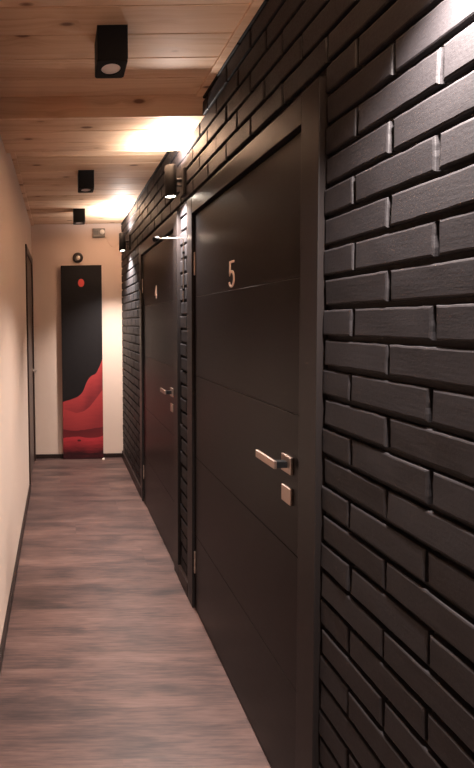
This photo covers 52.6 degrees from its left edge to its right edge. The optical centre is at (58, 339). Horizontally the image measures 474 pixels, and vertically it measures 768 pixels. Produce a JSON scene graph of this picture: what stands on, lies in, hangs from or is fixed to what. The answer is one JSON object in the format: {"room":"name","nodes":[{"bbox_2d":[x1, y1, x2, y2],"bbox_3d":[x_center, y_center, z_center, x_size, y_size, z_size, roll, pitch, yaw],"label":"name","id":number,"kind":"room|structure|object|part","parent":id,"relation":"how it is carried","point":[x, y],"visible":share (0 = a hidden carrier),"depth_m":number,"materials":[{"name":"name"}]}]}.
{"room":"hotel corridor","nodes":[
{"label":"hotel corridor","id":0,"kind":"room"},
{"bbox_2d":[0,135,34,643],"bbox_3d":[-0.330,0.188,0.998,0.100,2.554,7.380,-1,2,0],"label":"wall","id":1,"kind":"structure","parent":0,"point":[15,226],"depth_m":2.50,"materials":[{"name":"beige paint"}]},
{"bbox_2d":[0,484,30,674],"bbox_3d":[-0.255,1.451,0.609,0.014,0.058,6.298,-1,2,0],"label":"baseboard","id":2,"kind":"structure","parent":1,"relation":"attached to","point":[10,600],"depth_m":2.30,"materials":[{"name":"wood"}]},
{"bbox_2d":[0,94,33,225],"bbox_3d":[-0.284,-1.083,0.946,0.030,0.012,7.180,-1,2,0],"label":"trim","id":3,"kind":"structure","parent":1,"relation":"attached to","point":[13,155],"depth_m":3.17,"materials":[{"name":"brown wood"}]},
{"bbox_2d":[25,244,36,483],"bbox_3d":[-0.309,0.243,4.146,0.141,2.185,0.865,-1,2,0],"label":"door","id":4,"kind":"structure","parent":1,"relation":"in","point":[31,372],"depth_m":4.16,"materials":[{"name":"wood"}]},
{"bbox_2d":[31,223,123,453],"bbox_3d":[0.281,0.030,4.635,1.128,2.554,0.100,-1,2,0],"label":"wall","id":5,"kind":"structure","parent":0,"point":[53,246],"depth_m":4.58,"materials":[{"name":"beige paint"}]},
{"bbox_2d":[73,252,82,262],"bbox_3d":[0.204,-0.878,4.527,0.112,0.112,0.042,-1,2,0],"label":"wall sensor","id":6,"kind":"object","parent":5,"relation":"attached to","point":[77,257],"visible":1,"depth_m":4.52,"materials":[{"name":"plastic"}]},
{"bbox_2d":[36,453,121,458],"bbox_3d":[0.219,1.287,4.630,0.962,0.045,0.014,-1,2,0],"label":"baseboard","id":7,"kind":"structure","parent":5,"relation":"attached to","point":[105,455],"depth_m":4.62,"materials":[{"name":"black wood"}]},
{"bbox_2d":[93,228,118,246],"bbox_3d":[0.518,-1.090,4.515,0.307,0.198,0.049,-1,2,0],"label":"wall box","id":8,"kind":"object","parent":5,"relation":"attached to","point":[97,232],"visible":0.98,"depth_m":4.50,"materials":[{"name":"grey plastic"}]},
{"bbox_2d":[0,0,252,224],"bbox_3d":[0.250,-1.117,0.945,1.138,0.040,7.180,-1,2,0],"label":"ceiling","id":9,"kind":"structure","parent":0,"point":[47,48],"depth_m":1.73,"materials":[{"name":"brown wood"}]},
{"bbox_2d":[73,208,84,224],"bbox_3d":[0.190,-1.157,3.971,0.109,0.124,0.109,-1,2,0],"label":"ceiling light","id":10,"kind":"object","parent":9,"relation":"in","point":[78,214],"visible":1,"depth_m":3.92,"materials":[{"name":"black metal"}]},
{"bbox_2d":[78,170,93,192],"bbox_3d":[0.190,-1.117,2.979,0.109,0.124,0.109,-1,2,0],"label":"ceiling light","id":11,"kind":"object","parent":9,"relation":"in","point":[85,177],"visible":1,"depth_m":2.92,"materials":[{"name":"black metal"}]},
{"bbox_2d":[0,95,204,152],"bbox_3d":[0.186,-1.097,2.172,1.010,0.096,0.403,-1,2,0],"label":"ceiling beam","id":12,"kind":"structure","parent":9,"relation":"attached to","point":[100,123],"depth_m":2.03,"materials":[{"name":"brown wood"}]},
{"bbox_2d":[94,25,127,77],"bbox_3d":[0.191,-1.058,1.551,0.109,0.124,0.109,-1,2,0],"label":"ceiling light","id":13,"kind":"object","parent":9,"relation":"in","point":[111,41],"visible":1,"depth_m":1.50,"materials":[{"name":"black metal"}]},
{"bbox_2d":[0,457,271,767],"bbox_3d":[0.252,1.485,1.052,1.228,0.060,7.380,-1,2,0],"label":"floor","id":14,"kind":"structure","parent":0,"point":[109,662],"depth_m":1.92,"materials":[{"name":"laminate"}]},
{"bbox_2d":[61,265,102,458],"bbox_3d":[0.253,0.259,4.559,0.438,2.102,0.034,-1,2,0],"label":"canvas painting","id":15,"kind":"object","parent":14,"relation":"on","point":[81,285],"visible":1,"depth_m":4.54},
{"bbox_2d":[121,0,473,767],"bbox_3d":[0.759,0.171,0.997,0.138,2.558,7.188,-1,2,0],"label":"wall","id":16,"kind":"structure","parent":0,"point":[397,658],"depth_m":0.90,"materials":[{"name":"black brick"}]},
{"bbox_2d":[119,233,130,250],"bbox_3d":[0.624,-0.920,3.986,0.108,0.165,0.068,-1,2,0],"label":"wall sconce","id":17,"kind":"object","parent":16,"relation":"attached to","point":[122,236],"visible":1,"depth_m":3.96,"materials":[{"name":"black metal"}]},
{"bbox_3d":[0.669,-0.914,3.986,0.017,0.142,0.068,-1,2,0],"label":"plate","id":18,"kind":"part","parent":17,"relation":"part of","materials":[{"name":"black metal"}]},
{"bbox_2d":[122,451,139,494],"bbox_3d":[0.708,1.285,4.097,0.031,0.078,1.042,-1,2,0],"label":"baseboard","id":19,"kind":"structure","parent":16,"relation":"attached to","point":[131,472],"depth_m":4.01,"materials":[{"name":"black wood"}]},
{"bbox_2d":[139,211,182,575],"bbox_3d":[0.726,0.310,2.970,0.167,2.117,1.126,-1,2,0],"label":"door","id":20,"kind":"structure","parent":16,"relation":"in","point":[160,339],"depth_m":2.81,"materials":[{"name":"paint"}]},
{"bbox_3d":[0.690,0.418,2.566,0.008,0.049,0.050,-1,2,0],"label":"lock plate","id":21,"kind":"part","parent":20,"relation":"part of","materials":[{"name":"silver metal"}]},
{"bbox_2d":[152,236,184,301],"bbox_3d":[0.598,-0.379,2.278,0.176,0.355,0.033,-1,2,0],"label":"picture light","id":22,"kind":"object","parent":16,"relation":"attached to","point":[157,238],"visible":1,"depth_m":2.28,"materials":[{"name":"metal"}]},
{"bbox_2d":[164,164,185,198],"bbox_3d":[0.625,-0.850,2.268,0.108,0.165,0.068,-1,2,0],"label":"wall sconce","id":23,"kind":"object","parent":16,"relation":"attached to","point":[170,170],"visible":1,"depth_m":2.24,"materials":[{"name":"black metal"}]},
{"bbox_3d":[0.653,-0.846,2.268,0.042,0.044,0.020,-1,2,0],"label":"arm","id":24,"kind":"part","parent":23,"relation":"part of","materials":[{"name":"black metal"}]},
{"bbox_3d":[0.670,-0.844,2.268,0.017,0.142,0.068,-1,2,0],"label":"plate","id":25,"kind":"part","parent":23,"relation":"part of","materials":[{"name":"black metal"}]},
{"bbox_2d":[178,565,187,596],"bbox_3d":[0.709,1.356,2.360,0.031,0.078,0.176,-1,2,0],"label":"baseboard","id":26,"kind":"structure","parent":16,"relation":"attached to","point":[183,579],"depth_m":2.35,"materials":[{"name":"black wood"}]},
{"bbox_2d":[196,0,263,96],"bbox_3d":[0.658,-1.045,-0.336,0.034,0.010,4.613,-1,2,0],"label":"trim","id":27,"kind":"structure","parent":16,"relation":"attached to","point":[255,5],"depth_m":1.59,"materials":[{"name":"brown wood"}]},
{"bbox_2d":[187,76,330,767],"bbox_3d":[0.727,0.363,1.672,0.167,2.117,1.114,-1,2,0],"label":"door","id":28,"kind":"structure","parent":16,"relation":"in","point":[256,231],"depth_m":1.42,"materials":[{"name":"paint"}]},
{"bbox_3d":[0.761,0.391,1.673,0.099,2.061,1.006,-1,2,0],"label":"frame","id":29,"kind":"part","parent":28,"relation":"part of","materials":[{"name":"black wood"}]},
{"bbox_3d":[0.648,0.375,1.316,0.009,0.024,0.118,-1,2,0],"label":"lever handle","id":30,"kind":"part","parent":28,"relation":"part of","materials":[{"name":"silver metal"}]},
{"bbox_3d":[0.691,0.471,1.273,0.008,0.049,0.050,-1,2,0],"label":"lock plate","id":31,"kind":"part","parent":28,"relation":"part of","materials":[{"name":"silver metal"}]}
]}

